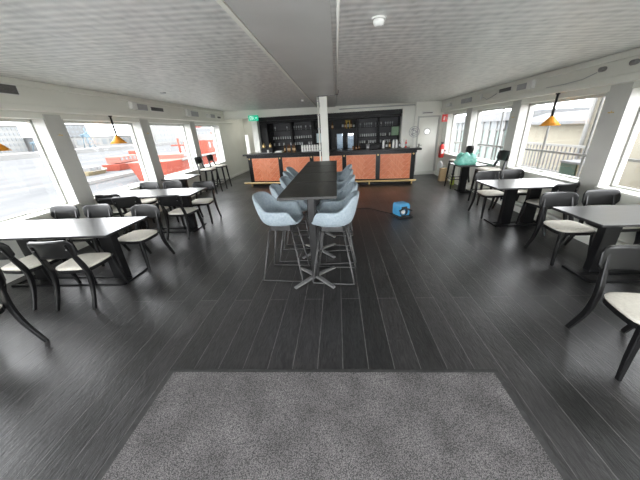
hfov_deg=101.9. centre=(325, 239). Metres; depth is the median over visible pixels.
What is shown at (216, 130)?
window
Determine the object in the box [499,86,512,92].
air vent
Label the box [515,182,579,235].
dining chair
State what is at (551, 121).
pendant lamp
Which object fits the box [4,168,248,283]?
baseboard
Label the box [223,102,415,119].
trim
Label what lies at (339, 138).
bar cabinet
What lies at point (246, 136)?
table lamp
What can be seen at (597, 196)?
dining chair
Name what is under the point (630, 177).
wall
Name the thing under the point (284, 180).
upholstered stool
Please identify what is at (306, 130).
shelving unit
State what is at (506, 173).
dining chair
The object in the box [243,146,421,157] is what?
countertop
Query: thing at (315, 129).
shelf
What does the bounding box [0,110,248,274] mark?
wall
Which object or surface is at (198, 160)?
bar stool
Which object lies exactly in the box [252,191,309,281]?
upholstered stool
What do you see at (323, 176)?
table
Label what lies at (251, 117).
exit sign
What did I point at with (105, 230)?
dining table
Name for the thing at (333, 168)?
table
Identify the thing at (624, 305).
dining chair
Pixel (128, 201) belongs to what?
dining chair
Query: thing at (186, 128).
window
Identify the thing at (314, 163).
table
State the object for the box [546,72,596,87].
loose cable
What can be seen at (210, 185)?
dining chair
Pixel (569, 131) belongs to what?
building
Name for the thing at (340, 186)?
upholstered stool
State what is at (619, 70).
trim
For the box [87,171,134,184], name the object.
floating pontoon
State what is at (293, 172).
upholstered stool
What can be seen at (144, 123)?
trim
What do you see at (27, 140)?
shed
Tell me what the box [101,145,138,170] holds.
workboat
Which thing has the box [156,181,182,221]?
dining chair
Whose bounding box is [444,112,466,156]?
window
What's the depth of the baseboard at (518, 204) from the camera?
4.79 m
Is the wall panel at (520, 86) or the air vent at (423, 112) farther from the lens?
the air vent at (423, 112)
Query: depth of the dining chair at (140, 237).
3.75 m
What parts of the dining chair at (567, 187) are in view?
leg, seat, seat frame, leg, backrest, leg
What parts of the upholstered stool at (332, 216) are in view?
sled leg, sled leg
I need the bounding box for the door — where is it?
[414,115,440,174]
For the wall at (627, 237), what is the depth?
4.67 m
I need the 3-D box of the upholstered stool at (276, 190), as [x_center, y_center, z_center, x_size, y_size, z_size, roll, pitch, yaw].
[-0.431,-0.261,3.627,0.542,1.056,0.528,-3,23,0]
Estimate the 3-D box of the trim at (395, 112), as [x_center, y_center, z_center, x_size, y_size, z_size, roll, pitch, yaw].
[0.128,-4.697,9.918,5.360,0.220,0.950,1,23,9]
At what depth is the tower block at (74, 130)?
131.40 m
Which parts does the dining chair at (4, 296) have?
backrest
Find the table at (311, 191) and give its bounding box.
[277,181,336,288]
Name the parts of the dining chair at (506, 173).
leg, backrest, seat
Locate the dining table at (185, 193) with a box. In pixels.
[95,187,206,233]
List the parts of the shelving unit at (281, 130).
panel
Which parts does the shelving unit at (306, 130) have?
panel, panel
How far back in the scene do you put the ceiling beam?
2.18 m
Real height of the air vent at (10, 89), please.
0.130 m
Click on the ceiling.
(193, 52)
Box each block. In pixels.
[0,125,28,153]
[65,124,87,136]
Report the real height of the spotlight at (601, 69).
0.060 m
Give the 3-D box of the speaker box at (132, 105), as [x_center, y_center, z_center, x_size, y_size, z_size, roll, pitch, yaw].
[-4.083,-2.861,5.518,0.085,0.140,0.150,-2,23,3]
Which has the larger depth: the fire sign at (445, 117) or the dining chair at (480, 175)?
the fire sign at (445, 117)
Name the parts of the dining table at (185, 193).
floor frame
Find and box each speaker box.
[128,101,137,108]
[184,109,191,115]
[526,79,535,88]
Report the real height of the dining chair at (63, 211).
0.807 m
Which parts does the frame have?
post, post, handrail, post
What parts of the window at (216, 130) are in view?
sill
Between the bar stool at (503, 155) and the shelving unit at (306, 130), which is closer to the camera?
the bar stool at (503, 155)
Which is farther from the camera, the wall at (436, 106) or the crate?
the wall at (436, 106)
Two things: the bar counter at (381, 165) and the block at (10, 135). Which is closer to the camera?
the bar counter at (381, 165)
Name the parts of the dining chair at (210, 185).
leg, seat, seat frame, backrest, leg, leg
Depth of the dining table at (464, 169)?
6.73 m
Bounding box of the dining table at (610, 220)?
[552,204,639,282]
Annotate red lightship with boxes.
[127,126,217,180]
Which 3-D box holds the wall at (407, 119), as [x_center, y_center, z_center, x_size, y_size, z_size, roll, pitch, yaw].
[0.570,-3.900,10.242,5.800,2.500,1.200,1,23,9]
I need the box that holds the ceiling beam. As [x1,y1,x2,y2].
[224,0,334,106]
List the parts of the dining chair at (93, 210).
seat frame, leg, leg, backrest, leg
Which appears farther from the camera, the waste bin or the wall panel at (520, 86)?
the waste bin
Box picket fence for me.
[521,142,589,172]
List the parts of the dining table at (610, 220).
floor frame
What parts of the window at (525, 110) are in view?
sill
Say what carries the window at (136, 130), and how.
in the wall at (232, 134)
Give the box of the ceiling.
[0,0,639,110]
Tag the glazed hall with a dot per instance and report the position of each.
(490, 122)
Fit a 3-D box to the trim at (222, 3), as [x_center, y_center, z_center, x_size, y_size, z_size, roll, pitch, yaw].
[-0.538,-2.390,3.738,0.035,0.055,11.900,-2,23,3]
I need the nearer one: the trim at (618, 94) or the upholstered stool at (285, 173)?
the trim at (618, 94)
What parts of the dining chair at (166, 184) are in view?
backrest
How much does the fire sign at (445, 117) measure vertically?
0.220 m
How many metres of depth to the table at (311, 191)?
2.86 m
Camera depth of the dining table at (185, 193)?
4.99 m
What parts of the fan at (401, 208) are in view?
lid, frame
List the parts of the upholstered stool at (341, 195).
sled leg, sled leg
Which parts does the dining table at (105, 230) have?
floor frame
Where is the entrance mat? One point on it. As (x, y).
(199, 424)
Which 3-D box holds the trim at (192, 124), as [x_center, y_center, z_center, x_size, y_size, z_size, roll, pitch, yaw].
[-4.066,-2.709,8.367,0.034,2.000,0.266,-2,23,3]
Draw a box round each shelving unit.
[269,122,292,151]
[291,121,313,150]
[358,117,378,148]
[378,116,399,147]
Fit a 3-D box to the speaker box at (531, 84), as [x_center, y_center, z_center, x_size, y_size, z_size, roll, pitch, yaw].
[3.738,-2.825,4.711,0.075,0.140,0.140,-2,23,3]
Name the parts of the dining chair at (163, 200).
leg, backrest, seat, seat frame, leg, leg, leg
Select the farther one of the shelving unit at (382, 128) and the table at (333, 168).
the shelving unit at (382, 128)
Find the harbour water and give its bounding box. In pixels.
[0,144,184,219]
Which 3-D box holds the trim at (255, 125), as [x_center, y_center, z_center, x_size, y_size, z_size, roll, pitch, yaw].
[-2.579,-3.851,10.756,0.220,2.300,1.160,1,23,9]
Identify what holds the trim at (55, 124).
attached to the wall at (232, 134)
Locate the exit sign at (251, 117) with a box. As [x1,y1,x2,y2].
[248,115,258,120]
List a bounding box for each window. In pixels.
[0,118,80,224]
[62,119,157,199]
[148,122,199,178]
[195,125,225,167]
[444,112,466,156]
[465,105,512,166]
[506,92,608,182]
[594,88,639,198]
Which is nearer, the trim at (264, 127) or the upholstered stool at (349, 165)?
the upholstered stool at (349, 165)
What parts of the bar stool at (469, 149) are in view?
leg, leg, backrest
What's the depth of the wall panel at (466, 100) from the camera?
7.08 m
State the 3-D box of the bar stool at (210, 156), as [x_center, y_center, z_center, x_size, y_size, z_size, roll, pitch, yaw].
[-3.607,-2.321,8.800,0.558,1.115,0.452,-2,23,3]
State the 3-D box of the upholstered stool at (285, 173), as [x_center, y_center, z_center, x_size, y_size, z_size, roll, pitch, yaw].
[-0.441,-0.728,4.731,0.541,1.056,0.528,-5,23,-4]
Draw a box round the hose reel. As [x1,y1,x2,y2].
[437,161,446,171]
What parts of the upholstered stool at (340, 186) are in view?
sled leg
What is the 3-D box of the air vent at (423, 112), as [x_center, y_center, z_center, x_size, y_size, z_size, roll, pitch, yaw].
[3.484,-4.323,8.817,0.380,0.100,0.056,-2,23,3]
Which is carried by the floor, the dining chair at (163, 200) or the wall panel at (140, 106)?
the dining chair at (163, 200)
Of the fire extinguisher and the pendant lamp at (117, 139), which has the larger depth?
the fire extinguisher
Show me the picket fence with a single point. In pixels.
(527, 143)
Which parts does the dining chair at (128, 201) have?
leg, backrest, leg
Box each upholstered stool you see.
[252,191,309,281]
[270,183,310,261]
[280,176,308,244]
[283,171,307,231]
[286,167,307,220]
[312,190,358,284]
[316,181,357,264]
[323,174,354,245]
[329,168,352,232]
[337,164,351,176]
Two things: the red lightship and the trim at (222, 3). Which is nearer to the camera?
the trim at (222, 3)
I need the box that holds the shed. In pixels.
[23,137,38,151]
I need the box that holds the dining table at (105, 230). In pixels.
[0,216,147,286]
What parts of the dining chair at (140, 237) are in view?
seat, seat frame, leg, leg, backrest, leg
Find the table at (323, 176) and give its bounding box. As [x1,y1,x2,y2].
[290,172,336,258]
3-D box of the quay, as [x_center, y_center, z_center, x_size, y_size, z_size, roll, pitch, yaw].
[-187.690,-66.352,186.802,208.000,1.600,460.000,-2,23,3]
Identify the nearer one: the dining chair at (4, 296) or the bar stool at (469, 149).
the dining chair at (4, 296)
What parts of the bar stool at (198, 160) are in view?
backrest, leg, leg, leg, leg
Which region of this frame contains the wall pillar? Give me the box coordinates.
[319,96,328,160]
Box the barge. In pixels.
[82,166,106,175]
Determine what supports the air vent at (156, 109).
attached to the wall at (232, 134)
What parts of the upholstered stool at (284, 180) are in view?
sled leg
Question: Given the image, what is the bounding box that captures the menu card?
[391,126,398,134]
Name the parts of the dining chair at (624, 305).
leg, backrest, seat frame, seat, leg, leg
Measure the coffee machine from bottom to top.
0.310 m
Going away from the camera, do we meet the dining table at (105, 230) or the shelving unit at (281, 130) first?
the dining table at (105, 230)
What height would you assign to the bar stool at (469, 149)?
1.115 m
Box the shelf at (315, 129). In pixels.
[314,128,355,130]
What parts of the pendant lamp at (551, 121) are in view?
lamp shade, stem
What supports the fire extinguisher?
attached to the wall at (627, 237)
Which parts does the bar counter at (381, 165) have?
panel, panel, panel, foot rail, panel, panel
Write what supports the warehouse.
on the quay
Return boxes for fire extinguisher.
[438,142,445,157]
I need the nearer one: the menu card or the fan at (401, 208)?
the fan at (401, 208)
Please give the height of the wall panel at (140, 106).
0.120 m
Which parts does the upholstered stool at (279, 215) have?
sled leg, sled leg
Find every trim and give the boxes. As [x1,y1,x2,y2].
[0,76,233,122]
[42,114,100,217]
[139,119,163,188]
[189,122,205,180]
[215,0,316,107]
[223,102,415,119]
[251,121,261,152]
[257,109,402,123]
[259,121,270,147]
[441,47,639,111]
[457,108,471,175]
[498,100,521,179]
[567,82,633,221]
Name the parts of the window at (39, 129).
sill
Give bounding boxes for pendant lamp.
[0,143,10,150]
[108,116,126,143]
[539,93,560,125]
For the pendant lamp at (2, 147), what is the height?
0.515 m
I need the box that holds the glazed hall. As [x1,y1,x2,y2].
[452,107,589,161]
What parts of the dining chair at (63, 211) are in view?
seat frame, backrest, leg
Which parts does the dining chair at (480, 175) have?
leg, leg, backrest, seat frame, seat, leg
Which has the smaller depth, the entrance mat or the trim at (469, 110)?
the entrance mat
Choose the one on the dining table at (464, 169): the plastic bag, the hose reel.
the plastic bag
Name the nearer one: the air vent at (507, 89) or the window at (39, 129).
the window at (39, 129)
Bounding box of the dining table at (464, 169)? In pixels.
[449,162,487,192]
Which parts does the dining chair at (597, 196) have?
leg, backrest, seat frame, seat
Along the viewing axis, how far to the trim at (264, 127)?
10.21 m
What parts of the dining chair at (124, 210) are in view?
backrest, seat, leg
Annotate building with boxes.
[521,110,588,170]
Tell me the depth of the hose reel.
8.77 m
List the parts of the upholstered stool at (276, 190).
sled leg, sled leg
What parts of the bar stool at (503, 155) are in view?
leg, leg, seat, leg, leg, backrest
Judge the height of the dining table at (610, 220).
0.735 m
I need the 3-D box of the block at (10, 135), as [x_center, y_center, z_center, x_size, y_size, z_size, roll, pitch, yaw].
[-115.508,-30.915,81.189,14.600,8.840,26.600,-2,23,3]
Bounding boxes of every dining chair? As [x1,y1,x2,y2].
[0,242,81,310]
[0,269,48,341]
[27,240,129,310]
[37,205,94,259]
[67,204,130,266]
[94,194,131,232]
[111,196,163,234]
[118,205,174,270]
[139,182,168,222]
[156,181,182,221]
[156,195,204,239]
[192,181,221,223]
[468,171,503,218]
[491,169,527,208]
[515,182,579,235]
[524,192,595,265]
[563,189,639,244]
[565,245,639,380]
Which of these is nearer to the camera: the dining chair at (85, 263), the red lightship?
the dining chair at (85, 263)
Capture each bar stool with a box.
[194,157,222,194]
[206,154,231,188]
[444,145,473,188]
[468,150,510,204]
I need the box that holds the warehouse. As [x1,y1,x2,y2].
[70,135,132,147]
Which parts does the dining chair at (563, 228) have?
leg, leg, backrest, leg, seat frame, seat, leg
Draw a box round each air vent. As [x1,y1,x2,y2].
[0,83,20,95]
[149,106,163,111]
[422,111,433,114]
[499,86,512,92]
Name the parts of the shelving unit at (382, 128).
panel, panel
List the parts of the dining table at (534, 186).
floor frame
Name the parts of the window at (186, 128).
sill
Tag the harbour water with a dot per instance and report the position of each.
(26, 185)
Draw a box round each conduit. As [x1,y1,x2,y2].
[316,97,320,160]
[336,0,339,91]
[339,104,415,109]
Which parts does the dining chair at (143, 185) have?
seat, backrest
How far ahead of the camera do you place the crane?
108.05 m
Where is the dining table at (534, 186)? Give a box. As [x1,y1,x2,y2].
[476,178,564,226]
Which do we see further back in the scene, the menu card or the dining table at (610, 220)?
the menu card
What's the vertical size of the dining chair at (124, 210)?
0.807 m
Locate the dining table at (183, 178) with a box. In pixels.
[161,174,200,199]
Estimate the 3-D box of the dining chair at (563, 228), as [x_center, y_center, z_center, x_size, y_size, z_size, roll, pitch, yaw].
[3.028,-0.155,3.300,0.460,0.807,0.556,-1,23,5]
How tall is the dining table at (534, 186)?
0.735 m
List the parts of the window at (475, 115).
sill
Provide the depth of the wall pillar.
6.34 m
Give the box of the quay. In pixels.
[0,141,182,160]
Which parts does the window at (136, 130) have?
sill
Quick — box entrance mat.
[95,369,569,479]
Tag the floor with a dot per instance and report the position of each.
(442, 286)
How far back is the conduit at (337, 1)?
2.32 m
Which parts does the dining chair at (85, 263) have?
leg, backrest, leg, seat, seat frame, leg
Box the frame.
[453,97,639,176]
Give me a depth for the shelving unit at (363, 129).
10.14 m
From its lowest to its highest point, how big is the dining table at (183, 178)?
0.735 m
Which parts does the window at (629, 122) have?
sill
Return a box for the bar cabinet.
[312,119,357,149]
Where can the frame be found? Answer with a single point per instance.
(542, 150)
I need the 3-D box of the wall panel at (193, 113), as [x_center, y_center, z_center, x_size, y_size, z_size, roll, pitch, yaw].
[-4.004,-3.864,7.954,0.025,0.140,0.480,-2,23,3]
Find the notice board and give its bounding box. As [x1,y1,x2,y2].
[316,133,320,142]
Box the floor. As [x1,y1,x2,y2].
[0,171,639,479]
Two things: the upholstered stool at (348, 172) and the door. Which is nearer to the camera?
the upholstered stool at (348, 172)
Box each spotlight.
[598,66,606,71]
[629,59,639,65]
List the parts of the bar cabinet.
panel, cooler door, cooler door, panel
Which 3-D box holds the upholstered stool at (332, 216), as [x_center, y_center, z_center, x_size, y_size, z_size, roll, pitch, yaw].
[0.124,-0.041,3.042,0.542,1.056,0.528,1,23,9]
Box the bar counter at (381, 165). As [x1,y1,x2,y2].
[243,146,421,186]
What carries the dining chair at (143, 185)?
on the floor
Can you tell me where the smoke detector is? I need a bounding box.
[372,15,385,27]
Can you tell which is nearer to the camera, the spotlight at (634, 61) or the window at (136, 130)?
the spotlight at (634, 61)
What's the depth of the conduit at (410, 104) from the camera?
9.08 m
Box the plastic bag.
[454,149,479,164]
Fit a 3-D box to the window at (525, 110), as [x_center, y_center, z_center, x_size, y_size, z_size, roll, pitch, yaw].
[3.990,-1.782,4.562,0.250,1.245,1.832,-2,23,3]
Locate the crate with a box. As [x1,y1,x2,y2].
[371,143,379,148]
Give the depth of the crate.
8.28 m
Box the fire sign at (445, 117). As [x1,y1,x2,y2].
[442,114,449,121]
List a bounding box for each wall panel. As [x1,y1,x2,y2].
[136,104,147,110]
[191,111,198,116]
[461,97,471,103]
[516,83,526,90]
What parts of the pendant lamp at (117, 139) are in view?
stem, lamp shade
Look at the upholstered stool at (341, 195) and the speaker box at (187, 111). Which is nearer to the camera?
the upholstered stool at (341, 195)
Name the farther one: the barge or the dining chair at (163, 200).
the barge
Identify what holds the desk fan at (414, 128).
on the bar counter at (381, 165)
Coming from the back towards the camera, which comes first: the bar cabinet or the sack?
the bar cabinet
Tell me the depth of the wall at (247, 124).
12.53 m
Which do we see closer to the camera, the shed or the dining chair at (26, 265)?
the dining chair at (26, 265)
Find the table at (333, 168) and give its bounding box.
[299,165,336,237]
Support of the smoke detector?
attached to the ceiling
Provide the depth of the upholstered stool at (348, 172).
4.61 m
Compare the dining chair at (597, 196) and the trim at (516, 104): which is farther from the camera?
the trim at (516, 104)
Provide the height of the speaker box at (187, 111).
0.180 m
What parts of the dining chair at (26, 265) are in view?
leg, backrest, leg, seat, seat frame, leg, leg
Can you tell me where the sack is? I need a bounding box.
[438,168,447,180]
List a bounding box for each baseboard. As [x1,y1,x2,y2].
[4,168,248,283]
[434,169,630,244]
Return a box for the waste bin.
[559,159,584,176]
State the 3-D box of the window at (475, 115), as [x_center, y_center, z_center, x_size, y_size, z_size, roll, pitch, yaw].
[4.074,-2.587,6.451,0.250,1.245,1.782,-2,23,3]
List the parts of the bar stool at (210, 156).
backrest, leg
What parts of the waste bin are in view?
lid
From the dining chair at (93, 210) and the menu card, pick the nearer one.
the dining chair at (93, 210)
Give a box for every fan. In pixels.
[390,201,412,218]
[409,126,419,147]
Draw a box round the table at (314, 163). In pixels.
[304,160,336,166]
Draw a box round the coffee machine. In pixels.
[261,143,274,153]
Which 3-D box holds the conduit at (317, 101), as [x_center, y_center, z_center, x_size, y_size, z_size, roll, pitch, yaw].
[-0.123,-2.258,6.577,0.060,2.400,0.050,-2,23,3]
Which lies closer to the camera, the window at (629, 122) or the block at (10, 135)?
the window at (629, 122)
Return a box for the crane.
[80,127,96,147]
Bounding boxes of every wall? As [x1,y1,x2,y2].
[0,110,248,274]
[242,119,255,152]
[378,106,415,146]
[412,101,444,170]
[439,80,639,244]
[574,97,639,188]
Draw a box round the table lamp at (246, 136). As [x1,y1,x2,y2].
[245,135,250,153]

